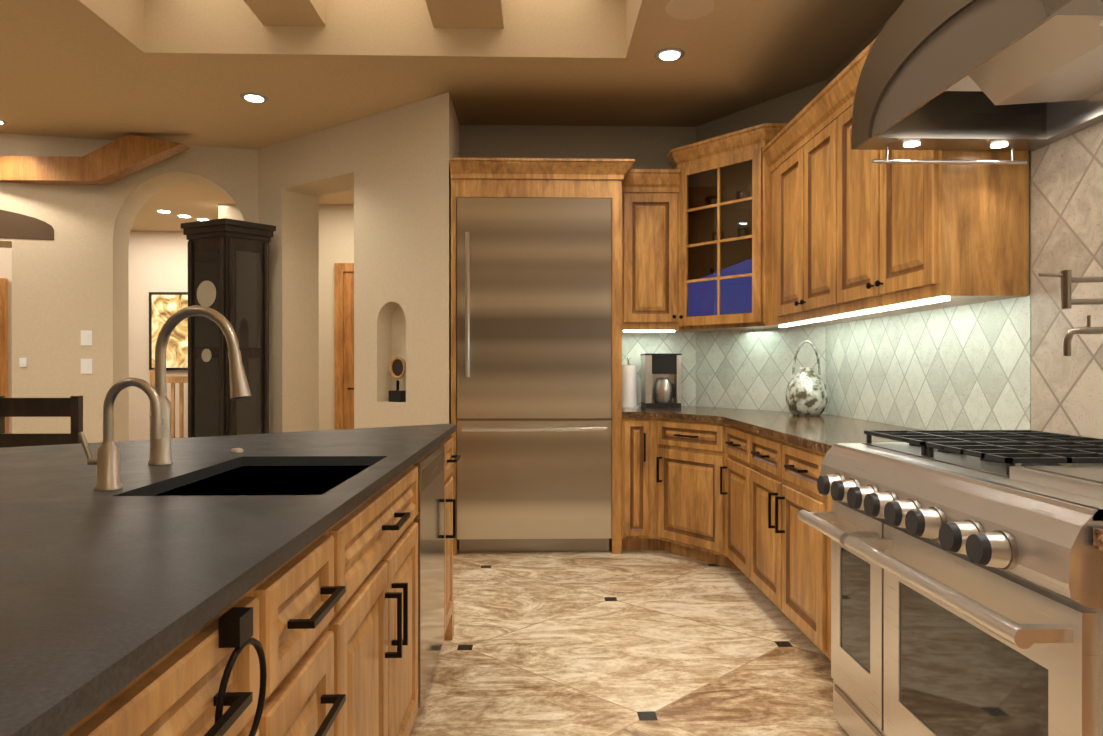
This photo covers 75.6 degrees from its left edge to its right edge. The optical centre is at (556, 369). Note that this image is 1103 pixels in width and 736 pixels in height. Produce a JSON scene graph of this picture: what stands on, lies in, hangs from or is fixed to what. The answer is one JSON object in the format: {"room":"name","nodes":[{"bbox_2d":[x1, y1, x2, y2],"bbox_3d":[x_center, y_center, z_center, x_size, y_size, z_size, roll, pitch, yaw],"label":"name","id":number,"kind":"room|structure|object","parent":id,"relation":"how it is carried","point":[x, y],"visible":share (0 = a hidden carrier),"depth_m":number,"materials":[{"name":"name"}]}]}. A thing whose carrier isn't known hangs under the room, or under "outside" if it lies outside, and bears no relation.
{"room":"kitchen","nodes":[
{"label":"kitchen","id":0,"kind":"room"},
{"bbox_2d":[0,248,11,432],"bbox_3d":[-7.727,-0.302,7.529,4.700,2.990,0.200,0,0,-2],"label":"wall","id":1,"kind":"structure","parent":0,"point":[5,253],"depth_m":7.48,"materials":[{"name":"paint"}]},
{"bbox_2d":[0,278,7,432],"bbox_3d":[-6.254,0.123,7.410,0.980,2.140,0.108,0,0,-2],"label":"door","id":2,"kind":"structure","parent":1,"relation":"in","point":[3,336],"depth_m":7.42,"materials":[{"name":"brown wood"}]},
{"bbox_2d":[0,210,53,239],"bbox_3d":[-4.764,-1.147,5.269,1.793,0.310,0.366,0,0,-2],"label":"pendant lamp","id":3,"kind":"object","parent":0,"point":[13,225],"depth_m":5.43,"materials":[{"name":"brown"}]},
{"bbox_2d":[0,133,257,442],"bbox_3d":[-4.233,-0.297,5.572,3.600,2.990,0.340,0,0,-13],"label":"wall","id":4,"kind":"structure","parent":0,"point":[70,281],"depth_m":5.52,"materials":[{"name":"paint"}]},
{"bbox_2d":[19,358,26,366],"bbox_3d":[-4.077,-0.052,5.429,0.048,0.070,0.008,0,0,-13],"label":"switch plate","id":5,"kind":"object","parent":4,"relation":"attached to","point":[22,362],"visible":1,"depth_m":5.43,"materials":[{"name":"white plastic"}]},
{"bbox_2d":[81,330,91,344],"bbox_3d":[-3.657,-0.242,5.526,0.080,0.116,0.008,0,0,-13],"label":"switch plate","id":6,"kind":"object","parent":4,"relation":"attached to","point":[86,337],"visible":1,"depth_m":5.52,"materials":[{"name":"white plastic"}]},
{"bbox_2d":[81,359,92,373],"bbox_3d":[-3.657,-0.022,5.526,0.080,0.116,0.008,0,0,-13],"label":"switch plate","id":7,"kind":"object","parent":4,"relation":"attached to","point":[86,366],"visible":1,"depth_m":5.52,"materials":[{"name":"white plastic"}]},
{"bbox_2d":[0,134,188,184],"bbox_3d":[-3.713,-1.596,5.411,1.759,0.353,0.120,0,0,-2],"label":"wood beam","id":8,"kind":"structure","parent":4,"relation":"attached to","point":[121,157],"depth_m":5.36,"materials":[{"name":"brown wood"}]},
{"bbox_2d":[128,231,188,440],"bbox_3d":[-4.876,-0.307,9.405,10.500,2.990,0.200,0,0,-2],"label":"wall","id":9,"kind":"structure","parent":0,"point":[157,261],"depth_m":9.29,"materials":[{"name":"paint"}]},
{"bbox_2d":[149,292,187,369],"bbox_3d":[-5.033,-0.492,9.279,0.560,1.020,0.029,0,0,-2],"label":"picture","id":10,"kind":"object","parent":9,"relation":"attached to","point":[164,307],"visible":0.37,"depth_m":9.27,"materials":[{"name":"multicoloured paper"}]},
{"bbox_2d":[218,204,353,430],"bbox_3d":[-2.245,-0.303,7.874,2.880,2.990,0.200,0,0,-2],"label":"wall","id":11,"kind":"structure","parent":0,"point":[336,221],"depth_m":7.77,"materials":[{"name":"paint"}]},
{"bbox_2d":[334,263,353,429],"bbox_3d":[-1.911,0.022,7.725,1.000,2.340,0.108,0,0,-2],"label":"hall door","id":12,"kind":"structure","parent":11,"relation":"in","point":[344,333],"depth_m":7.72,"materials":[{"name":"brown wood"}]},
{"bbox_2d":[258,92,458,476],"bbox_3d":[-1.573,-0.297,5.340,1.711,2.990,1.537,0,0,-2],"label":"wall","id":13,"kind":"structure","parent":0,"point":[391,168],"depth_m":5.03,"materials":[{"name":"paint"}]},
{"bbox_2d":[389,356,405,401],"bbox_3d":[-1.107,0.068,4.961,0.162,0.320,0.070,0,0,35],"label":"figurine","id":14,"kind":"object","parent":13,"relation":"in","point":[397,367],"visible":0.98,"depth_m":4.95,"materials":[{"name":"black plastic"}]},
{"bbox_2d":[0,0,903,230],"bbox_3d":[-4.079,-2.031,4.970,11.860,0.480,17.500,0,0,-2],"label":"ceiling","id":15,"kind":"structure","parent":0,"point":[186,72],"depth_m":4.19,"materials":[{"name":"paint"}]},
{"bbox_2d":[0,119,7,124],"bbox_3d":[-4.068,-1.786,5.128,0.176,0.010,0.176,0,0,-2],"label":"recessed light","id":16,"kind":"object","parent":15,"relation":"in","point":[2,122],"visible":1,"depth_m":5.15,"materials":[{"name":"white"}]},
{"bbox_2d":[240,93,268,102],"bbox_3d":[-1.995,-1.785,4.688,0.176,0.010,0.176,0,0,-2],"label":"recessed light","id":17,"kind":"object","parent":15,"relation":"in","point":[255,97],"visible":1,"depth_m":4.67,"materials":[{"name":"white"}]},
{"bbox_2d":[244,0,503,28],"bbox_3d":[-0.907,-2.075,1.178,1.360,0.268,5.746,0,0,-2],"label":"ceiling beams","id":18,"kind":"structure","parent":15,"relation":"attached to","point":[466,13],"depth_m":3.89,"materials":[{"name":"paint"}]},
{"bbox_2d":[654,48,684,60],"bbox_3d":[0.641,-1.783,4.042,0.176,0.010,0.176,0,0,-2],"label":"recessed light","id":19,"kind":"object","parent":15,"relation":"in","point":[669,54],"visible":1,"depth_m":4.02,"materials":[{"name":"white"}]},
{"bbox_2d":[666,0,714,19],"bbox_3d":[0.659,-1.784,3.509,0.240,0.006,0.240,0,0,-2],"label":"ceiling speaker","id":20,"kind":"object","parent":15,"relation":"attached to","point":[686,9],"visible":1,"depth_m":3.51,"materials":[{"name":"beige"}]},
{"bbox_2d":[409,547,848,735],"bbox_3d":[-3.509,1.224,4.994,13.000,0.050,17.500,0,0,-2],"label":"floor","id":21,"kind":"structure","parent":0,"point":[643,643],"depth_m":2.99,"materials":[{"name":"tile"}]},
{"bbox_2d":[0,396,82,447],"bbox_3d":[-2.767,0.672,3.987,0.450,1.060,0.450,0,0,-2],"label":"dining chair","id":22,"kind":"object","parent":21,"relation":"on","point":[72,407],"visible":0.29,"depth_m":3.77,"materials":[{"name":"brown wood"}]},
{"bbox_2d":[150,370,187,438],"bbox_3d":[-3.933,0.599,8.732,2.050,1.180,0.100,0,0,-2],"label":"railing","id":23,"kind":"object","parent":21,"relation":"on","point":[180,380],"visible":0.12,"depth_m":8.69,"materials":[{"name":"brown wood"}]},
{"bbox_2d":[181,218,275,437],"bbox_3d":[-2.505,0.048,5.442,0.685,2.300,0.510,0,0,-2],"label":"curio cabinet","id":24,"kind":"object","parent":21,"relation":"on","point":[228,269],"visible":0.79,"depth_m":5.33,"materials":[{"name":"brown wood"}]},
{"bbox_2d":[24,428,460,735],"bbox_3d":[-1.785,0.744,1.587,2.806,0.929,3.180,0,0,-2],"label":"kitchen island","id":25,"kind":"object","parent":21,"relation":"on","point":[286,584],"depth_m":1.24,"materials":[{"name":"wood"}]},
{"bbox_2d":[0,424,455,735],"bbox_3d":[-1.814,0.266,1.595,2.808,0.027,3.220,0,0,-2],"label":"island countertop","id":26,"kind":"structure","parent":25,"relation":"on","point":[89,578],"depth_m":1.03,"materials":[{"name":"grey stone"}]},
{"bbox_2d":[78,377,162,490],"bbox_3d":[-0.912,0.135,1.497,0.179,0.235,0.061,0,0,-2],"label":"faucet","id":27,"kind":"object","parent":26,"relation":"on","point":[106,460],"visible":1,"depth_m":1.49,"materials":[{"name":"silver metal"}]},
{"bbox_2d":[148,305,250,464],"bbox_3d":[-0.935,0.042,1.852,0.295,0.418,0.143,0,0,-2],"label":"faucet","id":28,"kind":"object","parent":26,"relation":"on","point":[160,452],"visible":0.85,"depth_m":1.87,"materials":[{"name":"silver metal"}]},
{"bbox_2d":[230,448,242,452],"bbox_3d":[-0.963,0.245,2.138,0.036,0.012,0.036,0,0,-2],"label":"button","id":29,"kind":"object","parent":26,"relation":"on","point":[236,450],"visible":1,"depth_m":2.13,"materials":[{"name":"silver metal"}]},
{"bbox_2d":[108,452,391,495],"bbox_3d":[-0.690,0.357,1.740,0.416,0.210,0.630,0,0,-2],"label":"sink","id":30,"kind":"object","parent":26,"relation":"in","point":[261,473],"depth_m":1.83,"materials":[{"name":"black metal"}]},
{"bbox_2d":[449,157,634,554],"bbox_3d":[-0.101,-0.071,4.869,1.179,2.542,0.694,0,0,-2],"label":"refrigerator","id":31,"kind":"object","parent":21,"relation":"on","point":[536,332],"visible":1,"depth_m":4.58,"materials":[{"name":"silver metal"}]},
{"bbox_2d":[622,418,832,659],"bbox_3d":[1.056,0.758,3.838,1.226,0.888,2.822,0,0,-2],"label":"base cabinet","id":32,"kind":"object","parent":21,"relation":"on","point":[734,488],"depth_m":3.85,"materials":[{"name":"brown wood"}]},
{"bbox_2d":[622,406,917,457],"bbox_3d":[1.056,0.296,3.837,1.226,0.036,2.822,0,0,-2],"label":"countertop","id":33,"kind":"structure","parent":32,"relation":"on","point":[704,432],"depth_m":3.91,"materials":[{"name":"brown stone"}]},
{"bbox_2d":[622,357,638,407],"bbox_3d":[0.515,0.093,5.097,0.150,0.360,0.150,0,0,-2],"label":"paper towel holder","id":34,"kind":"object","parent":33,"relation":"on","point":[629,385],"visible":0.83,"depth_m":5.05,"materials":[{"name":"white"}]},
{"bbox_2d":[640,353,681,407],"bbox_3d":[0.741,0.082,5.071,0.258,0.382,0.224,0,0,-2],"label":"coffee maker","id":35,"kind":"object","parent":33,"relation":"on","point":[660,380],"visible":1,"depth_m":4.97,"materials":[{"name":"silver plastic"}]},
{"bbox_2d":[785,340,827,415],"bbox_3d":[1.486,0.052,4.233,0.240,0.447,0.240,0,0,-2],"label":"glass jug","id":36,"kind":"object","parent":33,"relation":"on","point":[806,394],"visible":1,"depth_m":4.16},
{"bbox_2d":[797,430,1102,735],"bbox_3d":[1.269,0.708,1.858,0.893,1.000,1.132,0,0,-2],"label":"range","id":37,"kind":"object","parent":21,"relation":"on","point":[966,582],"visible":1,"depth_m":1.68,"materials":[{"name":"silver metal"}]},
{"bbox_2d":[1093,528,1102,550],"bbox_3d":[1.349,0.748,0.773,0.802,0.925,1.026,0,0,-2],"label":"base cabinet","id":38,"kind":"object","parent":21,"relation":"on","point":[1097,538],"visible":1,"depth_m":1.26,"materials":[{"name":"brown wood"}]},
{"bbox_2d":[459,13,1030,429],"bbox_3d":[-4.176,-0.295,4.872,12.060,2.990,17.700,0,0,-2],"label":"wall","id":39,"kind":"structure","parent":0,"point":[647,147],"depth_m":5.22,"materials":[{"name":"paint"}]},
{"bbox_2d":[622,185,681,331],"bbox_3d":[0.628,-0.756,5.064,0.426,0.970,0.341,0,0,-2],"label":"upper cabinet","id":40,"kind":"object","parent":39,"relation":"attached to","point":[649,212],"depth_m":4.90,"materials":[{"name":"brown wood"}]},
{"bbox_2d":[622,332,695,405],"bbox_3d":[0.718,-0.001,5.249,0.624,0.549,0.008,0,0,-2],"label":"wall tile","id":41,"kind":"structure","parent":39,"relation":"attached to","point":[635,345],"depth_m":5.25,"materials":[{"name":"white tile"}]},
{"bbox_2d":[674,125,813,328],"bbox_3d":[1.225,-0.900,4.682,0.753,1.220,0.518,0,0,-2],"label":"upper cabinet","id":42,"kind":"object","parent":39,"relation":"attached to","point":[720,180],"depth_m":4.70,"materials":[{"name":"brown wood"}]},
{"bbox_2d":[696,325,825,413],"bbox_3d":[1.346,0.000,4.827,0.008,0.549,1.066,0,0,-36],"label":"wall tile","id":43,"kind":"structure","parent":39,"relation":"attached to","point":[746,369],"depth_m":4.83,"materials":[{"name":"white tile"}]},
{"bbox_2d":[766,113,879,328],"bbox_3d":[1.498,-0.753,3.925,0.338,0.970,1.003,0,0,-2],"label":"upper cabinet","id":44,"kind":"object","parent":39,"relation":"attached to","point":[807,215],"depth_m":3.90,"materials":[{"name":"brown wood"}]},
{"bbox_2d":[826,295,1030,429],"bbox_3d":[1.689,0.004,3.481,0.008,0.549,1.826,0,0,-2],"label":"wall tile","id":45,"kind":"structure","parent":39,"relation":"attached to","point":[965,367],"depth_m":3.15,"materials":[{"name":"white tile"}]},
{"bbox_2d":[830,89,1028,316],"bbox_3d":[1.523,-0.750,2.993,0.338,0.970,0.863,0,0,-2],"label":"upper cabinet","id":46,"kind":"object","parent":39,"relation":"attached to","point":[905,238],"depth_m":2.69,"materials":[{"name":"brown wood"}]},
{"bbox_2d":[852,0,1102,164],"bbox_3d":[1.390,-1.250,1.998,0.660,1.058,1.065,0,0,-2],"label":"range hood","id":47,"kind":"object","parent":39,"relation":"attached to","point":[1012,76],"visible":1,"depth_m":2.16,"materials":[{"name":"silver metal"}]},
{"bbox_2d":[1031,121,1102,438],"bbox_3d":[1.792,-0.743,-0.437,0.008,2.063,6.000,0,0,-2],"label":"wall tile","id":48,"kind":"structure","parent":39,"relation":"attached to","point":[1067,226],"depth_m":2.39,"materials":[{"name":"beige tile"}]},
{"bbox_2d":[1037,270,1102,355],"bbox_3d":[1.575,-0.165,2.078,0.291,0.253,0.085,0,0,-2],"label":"pot filler","id":49,"kind":"object","parent":48,"relation":"attached to","point":[1067,281],"visible":1,"depth_m":2.09,"materials":[{"name":"grey metal"}]}
]}

